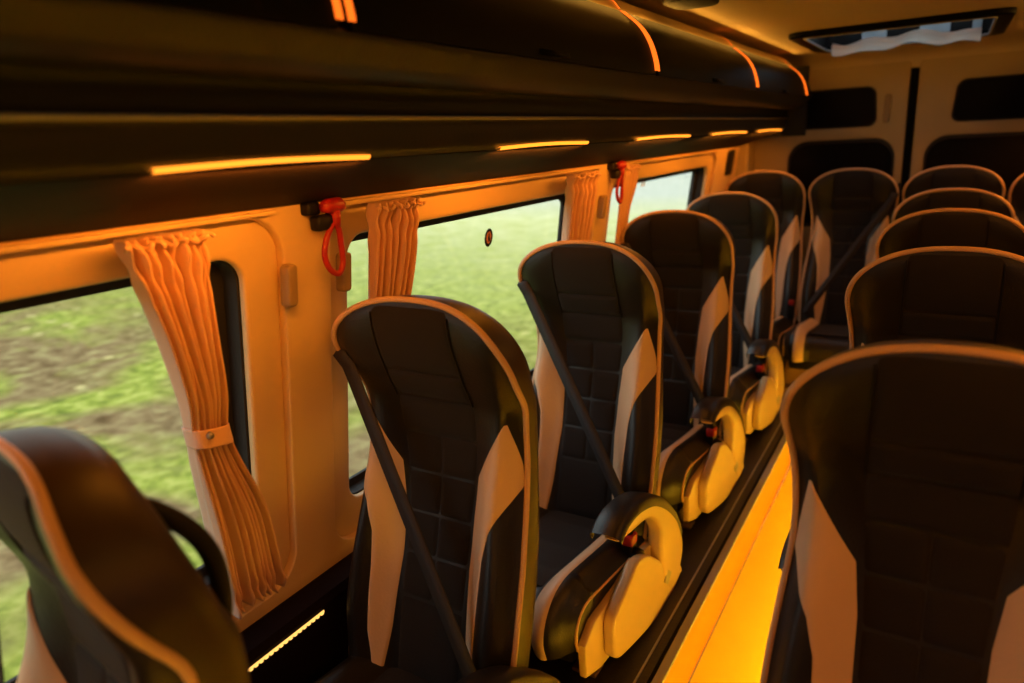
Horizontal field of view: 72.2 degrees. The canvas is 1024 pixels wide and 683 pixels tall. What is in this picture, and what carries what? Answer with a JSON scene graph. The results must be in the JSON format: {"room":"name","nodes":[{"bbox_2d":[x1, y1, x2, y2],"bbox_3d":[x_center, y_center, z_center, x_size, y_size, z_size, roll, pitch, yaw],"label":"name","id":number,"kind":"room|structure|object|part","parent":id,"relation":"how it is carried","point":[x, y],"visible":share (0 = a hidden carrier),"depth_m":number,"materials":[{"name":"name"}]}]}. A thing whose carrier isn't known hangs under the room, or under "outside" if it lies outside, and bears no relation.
{"room":"vehicle interior","nodes":[
{"label":"vehicle interior","id":0,"kind":"room"},
{"bbox_2d":[0,146,739,631],"bbox_3d":[-0.252,0.020,2.151,0.368,2.300,6.850,6,18,30],"label":"wall","id":1,"kind":"structure","parent":0,"point":[316,545],"depth_m":1.62,"materials":[{"name":"plastic"}]},
{"bbox_2d":[0,210,289,682],"bbox_3d":[-0.904,0.346,0.977,0.229,0.896,1.490,6,18,30],"label":"window","id":2,"kind":"structure","parent":1,"relation":"in","point":[243,276],"depth_m":1.42,"materials":[{"name":"beige plastic"}]},
{"bbox_3d":[-0.846,-0.065,0.790,0.019,0.011,1.458,6,18,30],"label":"curtain rail","id":3,"kind":"part","parent":2,"relation":"part of","materials":[{"name":"plastic"}]},
{"bbox_2d":[113,228,286,619],"bbox_3d":[-0.564,0.193,1.336,0.145,0.812,0.315,-6,16,-11],"label":"curtain","id":4,"kind":"object","parent":2,"relation":"hanging from","point":[169,272],"visible":0.97,"depth_m":1.28,"materials":[{"name":"brown fabric"}]},
{"bbox_2d":[280,264,297,306],"bbox_3d":[-0.463,-0.116,1.458,0.041,0.090,0.026,6,18,30],"label":"coat hook","id":5,"kind":"object","parent":1,"relation":"attached to","point":[288,272],"visible":1,"depth_m":1.45,"materials":[{"name":"brown plastic"}]},
{"bbox_2d":[241,552,352,682],"bbox_3d":[-0.174,0.655,2.291,0.087,0.416,6.630,6,18,30],"label":"side panel","id":6,"kind":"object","parent":1,"relation":"attached to","point":[320,647],"depth_m":1.69,"materials":[{"name":"black plastic"}]},
{"bbox_2d":[249,610,323,671],"bbox_3d":[-0.606,0.735,1.487,0.008,0.006,0.570,6,18,30],"label":"led strip","id":7,"kind":"object","parent":6,"relation":"attached to","point":[275,649],"visible":0.86,"depth_m":1.62,"materials":[{"name":"yellow plastic"}]},
{"bbox_2d":[300,197,345,276],"bbox_3d":[-0.391,-0.219,1.494,0.054,0.168,0.090,6,18,30],"label":"hammer","id":8,"kind":"object","parent":1,"relation":"attached to","point":[332,208],"visible":1,"depth_m":1.48,"materials":[{"name":"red plastic"}]},
{"bbox_2d":[336,252,351,291],"bbox_3d":[-0.381,-0.157,1.589,0.041,0.090,0.026,6,18,30],"label":"coat hook","id":9,"kind":"object","parent":1,"relation":"attached to","point":[343,282],"visible":0.8,"depth_m":1.58,"materials":[{"name":"brown plastic"}]},
{"bbox_2d":[0,0,811,242],"bbox_3d":[-0.048,-0.651,1.681,0.488,0.536,6.240,6,18,30],"label":"rack","id":10,"kind":"object","parent":1,"relation":"attached to","point":[114,113],"visible":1,"depth_m":1.09,"materials":[{"name":"black plastic"}]},
{"bbox_3d":[-0.601,-0.357,0.463,0.132,0.178,1.201,6,18,30],"label":"locker door","id":11,"kind":"part","parent":10,"relation":"part of","materials":[{"name":"black plastic"}]},
{"bbox_2d":[150,155,370,174],"bbox_3d":[-0.356,-0.271,1.058,0.017,0.012,0.405,6,18,30],"label":"light","id":12,"kind":"object","parent":10,"relation":"attached to","point":[159,164],"depth_m":1.00,"materials":[{"name":"yellow plastic"}]},
{"bbox_3d":[-0.095,-0.444,1.765,0.293,0.096,6.220,6,18,30],"label":"underside panel","id":13,"kind":"part","parent":10,"relation":"part of","materials":[{"name":"black plastic"}]},
{"bbox_3d":[0.029,-0.675,1.467,0.132,0.178,1.206,6,18,30],"label":"locker door","id":14,"kind":"part","parent":10,"relation":"part of","materials":[{"name":"black plastic"}]},
{"bbox_2d":[498,141,588,149],"bbox_3d":[0.088,-0.495,1.765,0.017,0.012,0.465,6,18,30],"label":"light","id":15,"kind":"object","parent":10,"relation":"attached to","point":[502,145],"depth_m":1.73,"materials":[{"name":"yellow plastic"}]},
{"bbox_3d":[0.089,-0.596,1.454,0.012,0.014,0.120,6,18,30],"label":"door handle","id":16,"kind":"part","parent":10,"relation":"part of","materials":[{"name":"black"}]},
{"bbox_2d":[637,135,690,140],"bbox_3d":[0.541,-0.724,2.487,0.017,0.012,0.560,6,18,30],"label":"light","id":17,"kind":"object","parent":10,"relation":"attached to","point":[639,137],"depth_m":2.46,"materials":[{"name":"plastic"}]},
{"bbox_3d":[0.660,-0.995,2.473,0.132,0.178,1.206,6,18,30],"label":"locker door","id":18,"kind":"part","parent":10,"relation":"part of","materials":[{"name":"black plastic"}]},
{"bbox_3d":[0.721,-0.915,2.460,0.012,0.014,0.120,6,18,30],"label":"door handle","id":19,"kind":"part","parent":10,"relation":"part of","materials":[{"name":"black plastic"}]},
{"bbox_2d":[711,131,746,135],"bbox_3d":[0.995,-0.954,3.211,0.017,0.012,0.610,6,18,30],"label":"light","id":20,"kind":"object","parent":10,"relation":"attached to","point":[713,133],"depth_m":3.18,"materials":[{"name":"yellow plastic"}]},
{"bbox_2d":[758,129,781,131],"bbox_3d":[1.434,-1.176,3.910,0.017,0.012,0.620,6,18,30],"label":"light","id":21,"kind":"object","parent":10,"relation":"attached to","point":[759,130],"depth_m":3.89,"materials":[{"name":"yellow plastic"}]},
{"bbox_3d":[1.289,-1.312,3.475,0.132,0.178,1.196,6,18,30],"label":"locker door","id":22,"kind":"part","parent":10,"relation":"part of","materials":[{"name":"black plastic"}]},
{"bbox_3d":[1.538,-1.434,4.240,0.460,0.390,0.020,6,18,30],"label":"panel","id":23,"kind":"part","parent":10,"relation":"part of","materials":[{"name":"black plastic"}]},
{"bbox_3d":[1.645,-1.492,4.042,0.132,0.178,0.141,6,18,30],"label":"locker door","id":24,"kind":"part","parent":10,"relation":"part of","materials":[{"name":"orange"}]},
{"bbox_2d":[330,166,602,535],"bbox_3d":[-0.093,-0.063,2.268,0.229,0.896,1.448,6,18,30],"label":"window","id":25,"kind":"structure","parent":1,"relation":"in","point":[452,205],"depth_m":1.88,"materials":[{"name":"beige plastic"}]},
{"bbox_2d":[365,196,425,441],"bbox_3d":[-0.297,0.039,1.773,0.163,0.782,0.182,6,18,30],"label":"curtain","id":26,"kind":"object","parent":25,"relation":"hanging from","point":[393,224],"visible":0.28,"depth_m":1.66,"materials":[{"name":"brown fabric"}]},
{"bbox_3d":[-0.028,-0.478,2.093,0.019,0.011,1.443,6,18,30],"label":"curtain rail","id":27,"kind":"part","parent":25,"relation":"part of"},
{"bbox_2d":[484,228,492,246],"bbox_3d":[-0.076,-0.338,2.288,0.010,0.060,0.048,6,18,30],"label":"window sticker","id":28,"kind":"object","parent":25,"relation":"attached to","point":[489,234],"visible":1,"depth_m":2.29,"materials":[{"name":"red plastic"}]},
{"bbox_2d":[561,171,601,240],"bbox_3d":[0.224,-0.237,2.603,0.168,0.757,0.237,6,18,30],"label":"curtain","id":29,"kind":"object","parent":25,"relation":"hanging from","point":[581,188],"visible":0.32,"depth_m":2.49,"materials":[{"name":"brown fabric"}]},
{"bbox_2d":[597,195,606,218],"bbox_3d":[0.353,-0.528,2.759,0.041,0.090,0.026,6,18,30],"label":"coat hook","id":30,"kind":"object","parent":1,"relation":"attached to","point":[602,202],"visible":1,"depth_m":2.75,"materials":[{"name":"brown plastic"}]},
{"bbox_2d":[607,161,626,203],"bbox_3d":[0.420,-0.629,2.787,0.054,0.168,0.090,6,18,30],"label":"hammer","id":31,"kind":"object","parent":1,"relation":"attached to","point":[618,174],"visible":1,"depth_m":2.77,"materials":[{"name":"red plastic"}]},
{"bbox_2d":[528,395,783,682],"bbox_3d":[0.742,1.075,1.850,2.200,0.250,6.630,6,18,30],"label":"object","id":32,"kind":"structure","parent":1,"relation":"attached to","point":[696,542],"depth_m":2.38,"materials":[{"name":"black rubber"}]},
{"bbox_2d":[0,426,250,682],"bbox_3d":[-0.704,0.739,0.744,0.537,1.156,0.872,10,20,38],"label":"passenger seat","id":33,"kind":"object","parent":32,"relation":"on","point":[113,596],"visible":1,"depth_m":0.78,"materials":[{"name":"black leather"}]},
{"bbox_3d":[-0.580,0.206,0.828,0.207,0.154,0.028,10,20,38],"label":"head panel","id":34,"kind":"part","parent":33,"relation":"part of","materials":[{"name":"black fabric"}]},
{"bbox_3d":[-0.703,0.681,1.022,0.118,0.652,0.187,10,16,38],"label":"accent panel","id":35,"kind":"part","parent":33,"relation":"part of","materials":[{"name":"beige leather"}]},
{"bbox_3d":[-0.591,0.572,0.891,0.472,0.920,0.220,10,16,38],"label":"backrest","id":36,"kind":"part","parent":33,"relation":"part of","materials":[{"name":"black leather"}]},
{"bbox_3d":[-0.405,0.303,0.857,0.118,0.293,0.026,-18,21,-42],"label":"grab handle","id":37,"kind":"part","parent":33,"relation":"part of","materials":[{"name":"black plastic"}]},
{"bbox_2d":[314,295,560,682],"bbox_3d":[-0.280,0.526,1.405,0.537,1.158,0.827,6,18,30],"label":"passenger seat","id":38,"kind":"object","parent":32,"relation":"on","point":[442,583],"visible":1,"depth_m":1.55,"materials":[{"name":"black leather"}]},
{"bbox_2d":[314,656,387,682],"bbox_3d":[-0.315,0.873,1.464,0.464,0.221,0.696,6,18,30],"label":"seat cushion","id":39,"kind":"object","parent":38,"relation":"on","point":[354,669],"depth_m":1.65,"materials":[{"name":"black leather"}]},
{"bbox_3d":[-0.299,0.471,1.683,0.098,0.652,0.200,1,16,14],"label":"accent panel","id":40,"kind":"part","parent":38,"relation":"part of","materials":[{"name":"beige leather"}]},
{"bbox_3d":[-0.206,-0.003,1.481,0.207,0.153,0.036,6,18,30],"label":"head panel","id":41,"kind":"part","parent":38,"relation":"part of","materials":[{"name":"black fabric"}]},
{"bbox_3d":[-0.065,0.497,1.545,0.200,0.652,0.098,-17,21,-40],"label":"accent panel","id":42,"kind":"part","parent":38,"relation":"part of","materials":[{"name":"beige leather"}]},
{"bbox_2d":[517,240,682,677],"bbox_3d":[0.146,0.311,2.084,0.537,1.158,0.827,6,18,30],"label":"passenger seat","id":43,"kind":"object","parent":32,"relation":"on","point":[610,547],"visible":0.86,"depth_m":2.17,"materials":[{"name":"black leather"}]},
{"bbox_3d":[0.127,0.256,2.362,0.098,0.652,0.200,1,16,14],"label":"accent panel","id":44,"kind":"part","parent":43,"relation":"part of","materials":[{"name":"beige leather"}]},
{"bbox_3d":[0.220,-0.218,2.160,0.207,0.153,0.036,6,18,30],"label":"head panel","id":45,"kind":"part","parent":43,"relation":"part of","materials":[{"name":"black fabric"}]},
{"bbox_3d":[0.213,0.872,1.985,0.075,0.123,0.060,6,18,30],"label":"leg","id":46,"kind":"part","parent":43,"relation":"part of","materials":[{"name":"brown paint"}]},
{"bbox_2d":[531,506,647,659],"bbox_3d":[0.112,0.658,2.143,0.464,0.221,0.696,6,18,30],"label":"seat cushion","id":47,"kind":"object","parent":43,"relation":"on","point":[578,574],"depth_m":1.93,"materials":[{"name":"black leather"}]},
{"bbox_3d":[0.227,0.145,2.240,0.472,0.920,0.220,6,18,30],"label":"backrest","id":48,"kind":"part","parent":43,"relation":"part of","materials":[{"name":"black leather"}]},
{"bbox_3d":[0.361,0.282,2.224,0.200,0.652,0.098,-17,21,-40],"label":"accent panel","id":49,"kind":"part","parent":43,"relation":"part of","materials":[{"name":"beige leather"}]},
{"bbox_3d":[0.374,0.642,2.092,0.026,0.059,0.059,6,18,30],"label":"recliner knob","id":50,"kind":"part","parent":43,"relation":"part of","materials":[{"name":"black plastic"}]},
{"bbox_3d":[0.408,0.634,2.112,0.050,0.450,0.541,6,18,30],"label":"armrest","id":51,"kind":"part","parent":43,"relation":"part of","materials":[{"name":"beige plastic"}]},
{"bbox_2d":[621,210,745,529],"bbox_3d":[0.591,0.086,2.793,0.537,1.158,0.827,6,18,30],"label":"passenger seat","id":52,"kind":"object","parent":32,"relation":"on","point":[692,253],"visible":0.61,"depth_m":2.88,"materials":[{"name":"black leather"}]},
{"bbox_3d":[0.665,-0.443,2.869,0.207,0.153,0.036,6,18,30],"label":"head panel","id":53,"kind":"part","parent":52,"relation":"part of","materials":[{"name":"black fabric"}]},
{"bbox_3d":[0.672,-0.080,2.949,0.472,0.920,0.220,6,18,30],"label":"backrest","id":54,"kind":"part","parent":52,"relation":"part of","materials":[{"name":"black leather"}]},
{"bbox_3d":[0.658,0.647,2.694,0.075,0.123,0.060,6,18,30],"label":"leg","id":55,"kind":"part","parent":52,"relation":"part of","materials":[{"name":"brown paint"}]},
{"bbox_2d":[660,425,722,505],"bbox_3d":[0.557,0.433,2.852,0.464,0.221,0.696,6,18,30],"label":"seat cushion","id":56,"kind":"object","parent":52,"relation":"on","point":[685,449],"depth_m":2.60,"materials":[{"name":"black leather"}]},
{"bbox_3d":[0.806,0.057,2.933,0.200,0.652,0.098,-17,21,-40],"label":"accent panel","id":57,"kind":"part","parent":52,"relation":"part of","materials":[{"name":"beige leather"}]},
{"bbox_3d":[0.819,0.417,2.801,0.026,0.059,0.059,6,18,30],"label":"recliner knob","id":58,"kind":"part","parent":52,"relation":"part of","materials":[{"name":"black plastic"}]},
{"bbox_3d":[0.853,0.409,2.822,0.050,0.450,0.541,6,18,30],"label":"armrest","id":59,"kind":"part","parent":52,"relation":"part of","materials":[{"name":"beige plastic"}]},
{"bbox_2d":[685,192,784,442],"bbox_3d":[1.035,-0.139,3.501,0.537,1.158,0.827,6,18,30],"label":"passenger seat","id":60,"kind":"object","parent":32,"relation":"on","point":[756,387],"visible":0.59,"depth_m":3.58,"materials":[{"name":"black leather"}]},
{"bbox_3d":[1.109,-0.668,3.577,0.207,0.153,0.036,6,18,30],"label":"head panel","id":61,"kind":"part","parent":60,"relation":"part of","materials":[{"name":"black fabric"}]},
{"bbox_3d":[1.116,-0.304,3.657,0.472,0.920,0.220,6,18,30],"label":"backrest","id":62,"kind":"part","parent":60,"relation":"part of","materials":[{"name":"black leather"}]},
{"bbox_2d":[728,365,767,412],"bbox_3d":[1.001,0.208,3.559,0.464,0.221,0.696,6,18,30],"label":"seat cushion","id":63,"kind":"object","parent":60,"relation":"on","point":[745,380],"depth_m":3.31,"materials":[{"name":"black leather"}]},
{"bbox_3d":[1.250,-0.168,3.640,0.200,0.652,0.098,-17,21,-40],"label":"accent panel","id":64,"kind":"part","parent":60,"relation":"part of","materials":[{"name":"beige leather"}]},
{"bbox_3d":[1.297,0.185,3.529,0.050,0.450,0.541,6,18,30],"label":"armrest","id":65,"kind":"part","parent":60,"relation":"part of","materials":[{"name":"beige plastic"}]},
{"bbox_2d":[783,369,790,394],"bbox_3d":[2.132,0.224,4.027,1.950,0.056,0.780,6,18,30],"label":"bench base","id":66,"kind":"object","parent":32,"relation":"on","point":[786,386],"visible":0.02,"depth_m":3.95,"materials":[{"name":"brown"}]},
{"bbox_2d":[725,170,805,368],"bbox_3d":[1.431,-0.416,4.194,0.500,1.157,0.833,6,18,30],"label":"passenger seat","id":67,"kind":"object","parent":66,"relation":"on","point":[784,191],"visible":0.39,"depth_m":4.26,"materials":[{"name":"black leather"}]},
{"bbox_3d":[1.529,-0.941,4.254,0.207,0.153,0.036,6,18,30],"label":"head panel","id":68,"kind":"part","parent":67,"relation":"part of","materials":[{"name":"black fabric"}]},
{"bbox_2d":[772,317,797,353],"bbox_3d":[1.421,-0.065,4.237,0.464,0.221,0.696,6,18,30],"label":"seat cushion","id":69,"kind":"object","parent":67,"relation":"on","point":[781,325],"depth_m":4.02,"materials":[{"name":"black leather"}]},
{"bbox_3d":[1.670,-0.441,4.318,0.200,0.652,0.098,-17,21,-40],"label":"accent panel","id":70,"kind":"part","parent":67,"relation":"part of","materials":[{"name":"beige leather"}]},
{"bbox_2d":[787,300,795,319],"bbox_3d":[1.633,-0.186,4.102,0.036,0.116,0.056,6,18,30],"label":"seat belt buckle","id":71,"kind":"object","parent":67,"relation":"attached to","point":[792,303],"visible":1,"depth_m":4.08,"materials":[{"name":"black plastic"}]},
{"bbox_2d":[782,168,900,383],"bbox_3d":[1.853,-0.368,3.944,0.495,1.157,0.831,6,18,30],"label":"passenger seat","id":72,"kind":"object","parent":66,"relation":"on","point":[850,208],"visible":0.76,"depth_m":4.08,"materials":[{"name":"black leather"}]},
{"bbox_2d":[783,319,848,362],"bbox_3d":[1.838,-0.018,3.990,0.464,0.221,0.696,6,18,30],"label":"seat cushion","id":73,"kind":"object","parent":72,"relation":"on","point":[810,340],"depth_m":3.80,"materials":[{"name":"black leather"}]},
{"bbox_3d":[1.854,-0.420,4.210,0.098,0.652,0.200,1,16,14],"label":"accent panel","id":74,"kind":"part","parent":72,"relation":"part of","materials":[{"name":"beige leather"}]},
{"bbox_3d":[1.953,-0.531,4.088,0.472,0.920,0.220,6,18,30],"label":"backrest","id":75,"kind":"part","parent":72,"relation":"part of","materials":[{"name":"black leather"}]},
{"bbox_3d":[1.946,-0.894,4.007,0.207,0.153,0.036,6,18,30],"label":"head panel","id":76,"kind":"part","parent":72,"relation":"part of","materials":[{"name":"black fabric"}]},
{"bbox_3d":[2.087,-0.394,4.071,0.200,0.652,0.098,-17,21,-40],"label":"accent panel","id":77,"kind":"part","parent":72,"relation":"part of","materials":[{"name":"beige leather"}]},
{"bbox_2d":[604,150,720,241],"bbox_3d":[0.736,-0.483,3.589,0.229,0.896,1.558,6,18,30],"label":"window","id":78,"kind":"structure","parent":1,"relation":"in","point":[701,166],"depth_m":3.61,"materials":[{"name":"beige plastic"}]},
{"bbox_2d":[615,164,641,244],"bbox_3d":[0.482,-0.493,2.988,0.103,0.502,0.167,6,18,30],"label":"curtain","id":79,"kind":"object","parent":78,"relation":"hanging from","point":[631,174],"visible":0.55,"depth_m":2.94,"materials":[{"name":"brown fabric"}]},
{"bbox_3d":[0.799,-0.896,3.410,0.019,0.011,1.543,6,18,30],"label":"curtain rail","id":80,"kind":"part","parent":78,"relation":"part of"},
{"bbox_2d":[725,150,734,174],"bbox_3d":[1.336,-1.097,4.303,0.033,0.150,0.140,6,18,30],"label":"air vent","id":81,"kind":"object","parent":1,"relation":"in","point":[731,154],"visible":1,"depth_m":4.28,"materials":[{"name":"black plastic"}]},
{"bbox_2d":[735,141,754,176],"bbox_3d":[1.498,-0.819,4.668,0.155,1.780,0.200,6,18,30],"label":"trim","id":82,"kind":"structure","parent":1,"relation":"attached to","point":[745,163],"depth_m":4.47,"materials":[{"name":"beige plastic"}]},
{"bbox_2d":[775,29,1023,69],"bbox_3d":[2.268,-1.613,3.920,2.000,0.140,0.340,6,18,30],"label":"trim","id":83,"kind":"structure","parent":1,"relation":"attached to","point":[1011,40],"depth_m":3.99,"materials":[{"name":"beige plastic"}]},
{"bbox_2d":[690,466,791,682],"bbox_3d":[0.396,1.267,1.590,0.372,0.060,5.750,6,18,30],"label":"floor","id":84,"kind":"structure","parent":0,"point":[734,652],"depth_m":2.48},
{"bbox_2d":[664,443,790,682],"bbox_3d":[0.210,1.128,1.663,0.038,0.186,5.750,6,18,30],"label":"step riser","id":85,"kind":"structure","parent":84,"relation":"on","point":[683,667],"depth_m":2.51,"materials":[{"name":"orange"}]},
{"bbox_2d":[633,422,786,682],"bbox_3d":[0.192,1.036,1.644,0.072,0.016,5.748,6,18,30],"label":"trim","id":86,"kind":"structure","parent":85,"relation":"attached to","point":[677,644],"depth_m":2.38,"materials":[{"name":"silver metal"}]},
{"bbox_2d":[646,431,783,682],"bbox_3d":[0.192,1.035,1.642,0.010,0.004,5.747,6,18,30],"label":"trim","id":87,"kind":"structure","parent":85,"relation":"attached to","point":[687,610],"depth_m":2.39,"materials":[{"name":"black"}]},
{"bbox_2d":[620,0,1023,54],"bbox_3d":[0.635,-0.852,1.306,2.100,0.030,6.830,6,18,30],"label":"ceiling","id":88,"kind":"structure","parent":0,"point":[762,25],"depth_m":2.72,"materials":[{"name":"beige plastic"}]},
{"bbox_2d":[662,0,718,9],"bbox_3d":[0.574,-1.092,2.252,0.150,0.018,0.200,6,18,30],"label":"ceiling vent","id":89,"kind":"object","parent":88,"relation":"in","point":[675,4],"visible":1,"depth_m":2.25,"materials":[{"name":"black plastic"}]},
{"bbox_2d":[788,7,1016,52],"bbox_3d":[1.852,-1.519,3.344,0.870,0.131,0.900,6,18,30],"label":"roof hatch","id":90,"kind":"object","parent":88,"relation":"attached to","point":[995,21],"visible":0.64,"depth_m":3.18,"materials":[{"name":"black plastic"}]},
{"bbox_3d":[1.922,-1.637,3.723,0.118,0.081,0.006,6,18,30],"label":"well panel","id":91,"kind":"part","parent":90,"relation":"part of","materials":[{"name":"blue"}]},
{"bbox_3d":[1.855,-1.461,3.360,0.750,0.010,0.780,6,18,30],"label":"hatch trim","id":92,"kind":"part","parent":90,"relation":"part of","materials":[{"name":"silver metal"}]},
{"bbox_2d":[831,27,981,55],"bbox_3d":[2.015,-1.548,3.612,0.670,0.089,0.108,6,18,30],"label":"blind","id":93,"kind":"object","parent":90,"relation":"attached to","point":[927,36],"visible":1,"depth_m":3.57,"materials":[{"name":"beige fabric"}]},
{"bbox_3d":[2.159,-1.610,3.583,0.136,0.081,0.006,6,18,30],"label":"well panel","id":94,"kind":"part","parent":90,"relation":"part of","materials":[{"name":"blue"}]},
{"bbox_3d":[2.315,-1.593,3.490,0.040,0.081,0.006,6,18,30],"label":"well panel","id":95,"kind":"part","parent":90,"relation":"part of","materials":[{"name":"blue"}]},
{"bbox_2d":[902,165,1004,201],"bbox_3d":[2.265,-0.322,3.701,0.500,1.157,0.833,6,18,30],"label":"passenger seat","id":96,"kind":"object","parent":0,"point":[950,176],"visible":0.15,"depth_m":3.74,"materials":[{"name":"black leather"}]},
{"bbox_3d":[2.364,-0.848,3.760,0.207,0.153,0.036,6,18,30],"label":"head panel","id":97,"kind":"part","parent":96,"relation":"part of","materials":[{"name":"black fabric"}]},
{"bbox_2d":[1008,173,1023,225],"bbox_3d":[2.682,-0.276,3.454,0.500,1.157,0.833,6,18,30],"label":"passenger seat","id":98,"kind":"object","parent":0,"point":[1016,191],"visible":0.13,"depth_m":3.65,"materials":[{"name":"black leather"}]},
{"bbox_3d":[2.396,-0.784,4.293,2.240,2.200,0.030,6,18,30],"label":"wall","id":99,"kind":"structure","parent":0,"visible":0},
{"bbox_2d":[754,61,910,320],"bbox_3d":[1.971,-0.828,4.486,0.868,1.725,0.047,6,18,30],"label":"door","id":100,"kind":"structure","parent":99,"relation":"in","point":[857,115],"depth_m":4.28,"materials":[{"name":"beige plastic"}]},
{"bbox_3d":[1.976,-0.936,4.473,0.828,1.440,0.008,6,18,30],"label":"glass","id":101,"kind":"part","parent":100,"relation":"part of","materials":[{"name":"black glass"}]},
{"bbox_2d":[899,67,918,204],"bbox_3d":[2.369,-0.805,4.264,0.036,1.660,0.034,6,18,30],"label":"trim","id":102,"kind":"structure","parent":99,"relation":"attached to","point":[915,71],"depth_m":4.12,"materials":[{"name":"black"}]},
{"bbox_2d":[909,50,1023,200],"bbox_3d":[2.753,-0.740,4.023,0.866,1.725,0.047,6,18,30],"label":"door","id":103,"kind":"structure","parent":99,"relation":"in","point":[970,108],"depth_m":3.96,"materials":[{"name":"beige plastic"}]},
{"bbox_3d":[1.004,1.244,1.201,1.060,0.250,5.750,6,18,30],"label":"trim","id":104,"kind":"structure","parent":0,"visible":0},
{"bbox_2d":[760,339,1023,682],"bbox_3d":[0.523,0.620,0.976,0.537,1.158,0.827,6,18,30],"label":"passenger seat","id":105,"kind":"object","parent":104,"relation":"on","point":[904,561],"visible":1,"depth_m":1.13,"materials":[{"name":"black leather"}]},
{"bbox_3d":[0.548,0.570,1.228,0.098,0.652,0.200,1,16,14],"label":"accent panel","id":106,"kind":"part","parent":105,"relation":"part of","materials":[{"name":"beige leather"}]},
{"bbox_3d":[0.641,0.096,1.026,0.207,0.153,0.036,6,18,30],"label":"head panel","id":107,"kind":"part","parent":105,"relation":"part of","materials":[{"name":"black fabric"}]},
{"bbox_3d":[0.782,0.596,1.090,0.200,0.652,0.098,-17,21,-40],"label":"accent panel","id":108,"kind":"part","parent":105,"relation":"part of","materials":[{"name":"beige leather"}]},
{"bbox_2d":[778,246,1023,570],"bbox_3d":[0.956,0.385,1.662,0.537,1.158,0.827,6,18,30],"label":"passenger seat","id":109,"kind":"object","parent":104,"relation":"on","point":[949,293],"visible":0.16,"depth_m":1.73,"materials":[{"name":"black leather"}]},
{"bbox_3d":[1.080,0.225,1.792,0.472,0.920,0.220,6,18,30],"label":"backrest","id":110,"kind":"part","parent":109,"relation":"part of","materials":[{"name":"black leather"}]},
{"bbox_3d":[1.073,-0.139,1.712,0.207,0.153,0.036,6,18,30],"label":"head panel","id":111,"kind":"part","parent":109,"relation":"part of","materials":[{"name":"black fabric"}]},
{"bbox_2d":[875,208,1023,259],"bbox_3d":[1.407,0.157,2.381,0.537,1.158,0.827,6,18,30],"label":"passenger seat","id":112,"kind":"object","parent":104,"relation":"on","point":[970,227],"visible":0.09,"depth_m":2.41,"materials":[{"name":"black leather"}]},
{"bbox_3d":[1.525,-0.367,2.431,0.207,0.153,0.036,6,18,30],"label":"head panel","id":113,"kind":"part","parent":112,"relation":"part of","materials":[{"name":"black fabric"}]},
{"bbox_2d":[891,188,1014,222],"bbox_3d":[1.849,-0.067,3.086,0.537,1.158,0.827,6,18,30],"label":"passenger seat","id":114,"kind":"object","parent":104,"relation":"on","point":[973,198],"visible":0.06,"depth_m":3.11,"materials":[{"name":"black leather"}]},
{"bbox_3d":[1.967,-0.591,3.136,0.207,0.153,0.036,6,18,30],"label":"head panel","id":115,"kind":"part","parent":114,"relation":"part of","materials":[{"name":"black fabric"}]},
{"label":"outside","id":116,"kind":"structure","parent":0,"visible":0},
{"bbox_2d":[0,172,790,682],"bbox_3d":[3.955,-11.589,48.855,95.000,0.001,150.000,6,18,30],"label":"ground","id":117,"kind":"structure","parent":116,"point":[93,366],"depth_m":8.97,"materials":[{"name":"green plant"}]}
]}

